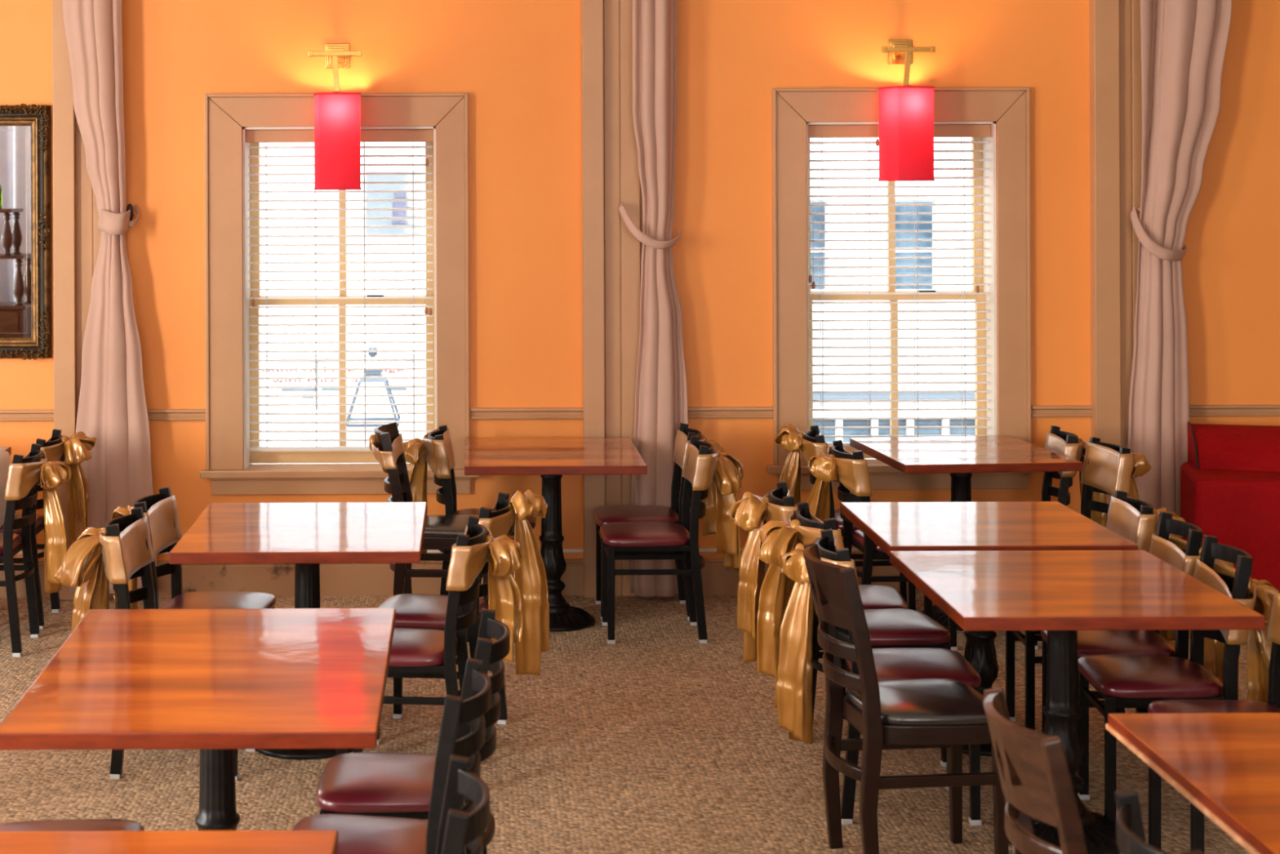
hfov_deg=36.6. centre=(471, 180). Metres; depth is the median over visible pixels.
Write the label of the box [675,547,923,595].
baseboard
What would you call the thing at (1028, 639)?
chair
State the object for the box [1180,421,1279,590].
booth seat
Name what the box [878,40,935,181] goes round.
wall lamp
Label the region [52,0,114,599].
pilaster
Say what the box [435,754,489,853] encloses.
chair
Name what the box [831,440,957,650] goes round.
chair
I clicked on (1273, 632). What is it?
sash
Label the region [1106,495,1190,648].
sash
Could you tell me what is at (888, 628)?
chair
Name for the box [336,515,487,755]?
chair
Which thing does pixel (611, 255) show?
pilaster
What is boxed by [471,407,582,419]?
trim
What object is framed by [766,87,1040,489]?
window
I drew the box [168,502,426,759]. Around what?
table
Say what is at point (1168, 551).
sash
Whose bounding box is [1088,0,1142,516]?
pilaster
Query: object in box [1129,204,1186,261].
tieback
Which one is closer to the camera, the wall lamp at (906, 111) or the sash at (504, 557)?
the sash at (504, 557)
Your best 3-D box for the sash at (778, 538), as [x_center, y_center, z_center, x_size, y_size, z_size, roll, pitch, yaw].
[1.090,1.467,6.529,0.274,0.632,0.395,0,0,-6]
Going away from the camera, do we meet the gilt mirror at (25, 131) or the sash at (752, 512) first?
the sash at (752, 512)
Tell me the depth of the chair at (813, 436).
8.46 m
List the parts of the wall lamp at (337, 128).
drop rod, lamp shade, plate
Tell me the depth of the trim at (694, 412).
9.08 m
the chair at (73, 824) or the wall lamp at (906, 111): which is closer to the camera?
the chair at (73, 824)
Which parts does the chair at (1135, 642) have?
leg, seat, leg, leg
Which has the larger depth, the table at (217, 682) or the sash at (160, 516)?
the sash at (160, 516)
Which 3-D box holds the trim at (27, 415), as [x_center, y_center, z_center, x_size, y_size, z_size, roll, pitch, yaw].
[-3.541,1.117,9.086,3.150,0.057,0.028,0,0,0]
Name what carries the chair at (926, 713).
on the floor
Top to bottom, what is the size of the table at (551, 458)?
0.760 m
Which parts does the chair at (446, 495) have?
leg, leg, seat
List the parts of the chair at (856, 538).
leg, leg, seat, seat frame, leg, leg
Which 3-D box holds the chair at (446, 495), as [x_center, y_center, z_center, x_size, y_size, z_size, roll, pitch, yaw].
[0.046,1.543,8.679,0.486,0.834,0.401,0,0,2]
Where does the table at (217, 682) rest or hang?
on the floor
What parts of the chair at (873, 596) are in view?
leg, leg, seat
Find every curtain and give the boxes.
[62,0,156,593]
[630,0,690,596]
[1127,0,1231,538]
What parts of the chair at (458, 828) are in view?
leg, leg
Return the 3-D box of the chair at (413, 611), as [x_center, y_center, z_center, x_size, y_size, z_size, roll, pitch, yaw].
[-0.098,1.543,6.817,0.486,0.834,0.401,0,0,12]
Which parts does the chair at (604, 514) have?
leg, leg, seat, leg, leg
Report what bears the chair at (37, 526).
on the floor
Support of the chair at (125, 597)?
on the floor
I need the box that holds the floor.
[0,593,1250,853]
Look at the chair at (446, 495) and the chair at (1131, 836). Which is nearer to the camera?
the chair at (1131, 836)
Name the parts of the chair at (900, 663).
leg, leg, seat frame, seat, leg, leg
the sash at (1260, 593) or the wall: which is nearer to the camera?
the sash at (1260, 593)
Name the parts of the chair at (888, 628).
leg, leg, seat frame, seat, leg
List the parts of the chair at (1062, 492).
leg, leg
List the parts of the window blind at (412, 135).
pull cord, ladder cord, ladder cord, rail, ladder cord, ladder cord, ladder cord, ladder cord, ladder cord, ladder cord, pull cord, pull cord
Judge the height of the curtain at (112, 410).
3.630 m
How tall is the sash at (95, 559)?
0.587 m
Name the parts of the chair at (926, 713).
leg, panel, leg, seat, seat rail, leg, leg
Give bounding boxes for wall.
[0,0,1279,560]
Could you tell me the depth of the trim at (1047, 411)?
9.08 m
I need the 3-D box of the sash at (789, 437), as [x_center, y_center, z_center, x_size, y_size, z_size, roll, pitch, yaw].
[1.484,1.391,8.638,0.239,0.578,0.392,0,0,6]
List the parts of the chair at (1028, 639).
leg, leg, seat frame, leg, leg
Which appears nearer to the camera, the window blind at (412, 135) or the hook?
the hook
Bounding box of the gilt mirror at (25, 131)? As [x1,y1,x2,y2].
[0,103,52,359]
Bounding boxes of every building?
[259,142,426,446]
[809,137,975,442]
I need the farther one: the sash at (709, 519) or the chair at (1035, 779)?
the sash at (709, 519)
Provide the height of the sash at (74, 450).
0.529 m
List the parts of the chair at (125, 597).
leg, leg, leg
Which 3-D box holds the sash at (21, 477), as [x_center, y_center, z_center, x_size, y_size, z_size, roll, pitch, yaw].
[-1.810,1.453,8.118,0.246,0.575,0.394,0,0,0]
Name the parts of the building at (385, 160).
cornice, poster panel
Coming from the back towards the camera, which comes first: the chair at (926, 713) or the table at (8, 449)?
the table at (8, 449)
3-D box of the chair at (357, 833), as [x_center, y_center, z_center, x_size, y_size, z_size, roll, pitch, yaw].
[-0.198,1.544,4.384,0.486,0.834,0.401,0,0,8]
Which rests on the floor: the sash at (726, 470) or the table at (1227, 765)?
the table at (1227, 765)
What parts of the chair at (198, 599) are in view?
leg, leg, seat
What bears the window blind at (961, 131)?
attached to the window at (1007, 109)
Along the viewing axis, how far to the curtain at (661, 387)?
8.95 m
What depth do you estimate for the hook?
9.01 m
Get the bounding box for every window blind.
[246,128,433,451]
[808,124,991,447]
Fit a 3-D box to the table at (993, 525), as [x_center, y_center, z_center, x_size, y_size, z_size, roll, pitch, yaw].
[1.776,1.573,6.711,0.812,0.760,0.862,0,0,0]
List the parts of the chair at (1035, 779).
leg, panel, leg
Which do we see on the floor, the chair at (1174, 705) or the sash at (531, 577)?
the chair at (1174, 705)
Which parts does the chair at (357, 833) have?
seat, leg, leg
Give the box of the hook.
[126,204,138,226]
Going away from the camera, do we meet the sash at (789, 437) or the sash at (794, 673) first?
the sash at (794, 673)
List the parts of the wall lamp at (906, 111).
plate, lamp shade, drop rod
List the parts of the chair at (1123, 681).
leg, leg, seat, seat frame, leg, leg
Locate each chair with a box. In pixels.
[0,428,62,629]
[0,443,43,656]
[0,818,144,831]
[105,506,255,781]
[133,486,275,608]
[291,657,491,853]
[315,608,510,853]
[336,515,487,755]
[373,422,487,601]
[376,491,510,744]
[428,425,536,595]
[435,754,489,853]
[593,422,701,620]
[600,435,713,644]
[768,480,908,731]
[795,501,951,767]
[802,542,1008,853]
[804,425,915,610]
[815,528,981,825]
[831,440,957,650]
[983,686,1087,853]
[1005,489,1153,730]
[1035,436,1130,648]
[1040,511,1202,733]
[1041,425,1078,506]
[1077,534,1253,822]
[1114,788,1204,853]
[1147,589,1279,853]
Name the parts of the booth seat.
backrest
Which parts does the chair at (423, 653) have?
leg, leg, seat, seat frame, leg, leg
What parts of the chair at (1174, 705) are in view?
leg, leg, seat, leg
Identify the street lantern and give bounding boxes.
[346,346,400,445]
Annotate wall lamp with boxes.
[308,44,361,190]
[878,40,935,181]
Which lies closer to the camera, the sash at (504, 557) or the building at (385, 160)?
the sash at (504, 557)
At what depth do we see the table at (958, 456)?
8.40 m
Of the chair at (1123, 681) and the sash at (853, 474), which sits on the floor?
the chair at (1123, 681)
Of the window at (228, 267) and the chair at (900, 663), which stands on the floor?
the chair at (900, 663)
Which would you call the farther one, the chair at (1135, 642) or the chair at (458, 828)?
the chair at (1135, 642)
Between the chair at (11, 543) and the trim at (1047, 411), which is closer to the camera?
the chair at (11, 543)
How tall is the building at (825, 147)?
10.400 m
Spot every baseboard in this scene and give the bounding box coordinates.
[0,551,50,597]
[156,548,583,596]
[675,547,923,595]
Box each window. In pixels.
[200,93,479,494]
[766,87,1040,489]
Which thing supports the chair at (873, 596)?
on the floor
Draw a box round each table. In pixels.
[0,608,395,830]
[0,830,337,853]
[3,446,11,455]
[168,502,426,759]
[464,436,647,631]
[840,501,1138,755]
[849,435,1082,630]
[889,550,1265,853]
[1105,712,1279,853]
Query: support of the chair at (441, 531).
on the floor
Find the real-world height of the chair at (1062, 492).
0.834 m
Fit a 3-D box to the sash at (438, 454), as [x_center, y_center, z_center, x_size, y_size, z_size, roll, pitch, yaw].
[-0.267,1.405,8.493,0.352,0.615,0.786,0,0,2]
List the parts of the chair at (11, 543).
seat, seat frame, leg, leg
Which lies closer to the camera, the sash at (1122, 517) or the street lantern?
the sash at (1122, 517)
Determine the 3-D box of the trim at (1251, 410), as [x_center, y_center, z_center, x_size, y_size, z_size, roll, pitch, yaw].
[4.721,1.084,9.086,2.767,0.057,0.028,0,0,0]
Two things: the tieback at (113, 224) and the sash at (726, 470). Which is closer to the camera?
the sash at (726, 470)
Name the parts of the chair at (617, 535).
leg, leg, seat, seat frame, leg, leg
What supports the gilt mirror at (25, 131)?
attached to the wall
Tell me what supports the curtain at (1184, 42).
hanging from the wall
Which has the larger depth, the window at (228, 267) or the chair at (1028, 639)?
the window at (228, 267)
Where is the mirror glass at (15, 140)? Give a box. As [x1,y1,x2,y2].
[0,125,31,337]
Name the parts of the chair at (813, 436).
leg, leg, seat, leg, leg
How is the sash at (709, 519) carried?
attached to the chair at (604, 514)
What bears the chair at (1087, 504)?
on the floor
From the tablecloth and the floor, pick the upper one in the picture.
the tablecloth
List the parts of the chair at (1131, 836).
leg, leg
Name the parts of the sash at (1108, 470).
satin sash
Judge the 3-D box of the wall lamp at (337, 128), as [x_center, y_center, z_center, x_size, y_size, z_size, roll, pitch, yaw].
[-0.636,-0.304,8.954,0.246,0.691,0.288,0,0,0]
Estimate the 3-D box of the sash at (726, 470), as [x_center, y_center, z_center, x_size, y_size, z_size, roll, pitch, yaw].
[1.058,1.418,8.298,0.255,0.528,0.393,0,0,0]
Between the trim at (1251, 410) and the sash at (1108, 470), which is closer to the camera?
the sash at (1108, 470)
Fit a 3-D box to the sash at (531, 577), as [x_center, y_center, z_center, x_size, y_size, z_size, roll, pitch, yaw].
[0.147,1.411,6.763,0.238,0.661,0.392,0,0,12]
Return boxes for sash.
[4,450,71,593]
[40,431,96,542]
[54,515,154,633]
[111,494,181,608]
[368,428,455,552]
[445,524,525,662]
[478,488,549,675]
[672,429,725,536]
[682,441,743,568]
[730,488,797,662]
[756,510,844,707]
[774,423,828,505]
[776,537,859,744]
[807,446,872,521]
[1044,431,1151,527]
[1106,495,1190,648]
[1149,533,1239,697]
[1193,557,1279,702]
[1267,591,1279,644]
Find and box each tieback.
[97,205,133,235]
[618,201,679,248]
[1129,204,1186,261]
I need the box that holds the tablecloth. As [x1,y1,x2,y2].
[0,445,17,527]
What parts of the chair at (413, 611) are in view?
leg, seat, seat frame, leg, leg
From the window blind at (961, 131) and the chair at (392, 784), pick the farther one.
the window blind at (961, 131)
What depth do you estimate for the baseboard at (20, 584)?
9.07 m
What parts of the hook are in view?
knob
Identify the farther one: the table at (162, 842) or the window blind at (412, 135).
the window blind at (412, 135)
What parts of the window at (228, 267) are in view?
sash, sash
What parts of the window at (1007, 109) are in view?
sash, sash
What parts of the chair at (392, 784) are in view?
leg, seat, seat frame, leg, leg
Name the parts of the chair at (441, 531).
panel, leg, leg, seat rail, seat, leg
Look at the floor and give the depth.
6.44 m
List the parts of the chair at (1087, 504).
leg, leg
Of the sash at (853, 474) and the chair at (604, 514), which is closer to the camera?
the sash at (853, 474)
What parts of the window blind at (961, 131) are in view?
pull cord, pull cord, ladder cord, ladder cord, rail, ladder cord, ladder cord, ladder cord, ladder cord, ladder cord, ladder cord, pull cord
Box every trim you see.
[0,408,53,421]
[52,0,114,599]
[146,408,205,421]
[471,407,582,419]
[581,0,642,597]
[687,406,773,418]
[1031,404,1092,417]
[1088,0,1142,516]
[1189,404,1279,416]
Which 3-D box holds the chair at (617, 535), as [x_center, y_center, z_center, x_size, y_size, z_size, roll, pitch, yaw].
[0.801,1.540,8.298,0.486,0.834,0.400,0,0,0]
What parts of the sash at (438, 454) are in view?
satin sash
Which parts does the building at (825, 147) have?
porch pane, porch post, porch pane, porch post, porch pane, porch post, porch pane, porch post, porch pane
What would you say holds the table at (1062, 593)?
on the floor
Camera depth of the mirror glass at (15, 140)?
9.09 m
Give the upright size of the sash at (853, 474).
0.624 m
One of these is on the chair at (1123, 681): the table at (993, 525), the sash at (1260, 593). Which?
the sash at (1260, 593)
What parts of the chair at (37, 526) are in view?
seat, seat frame, leg, leg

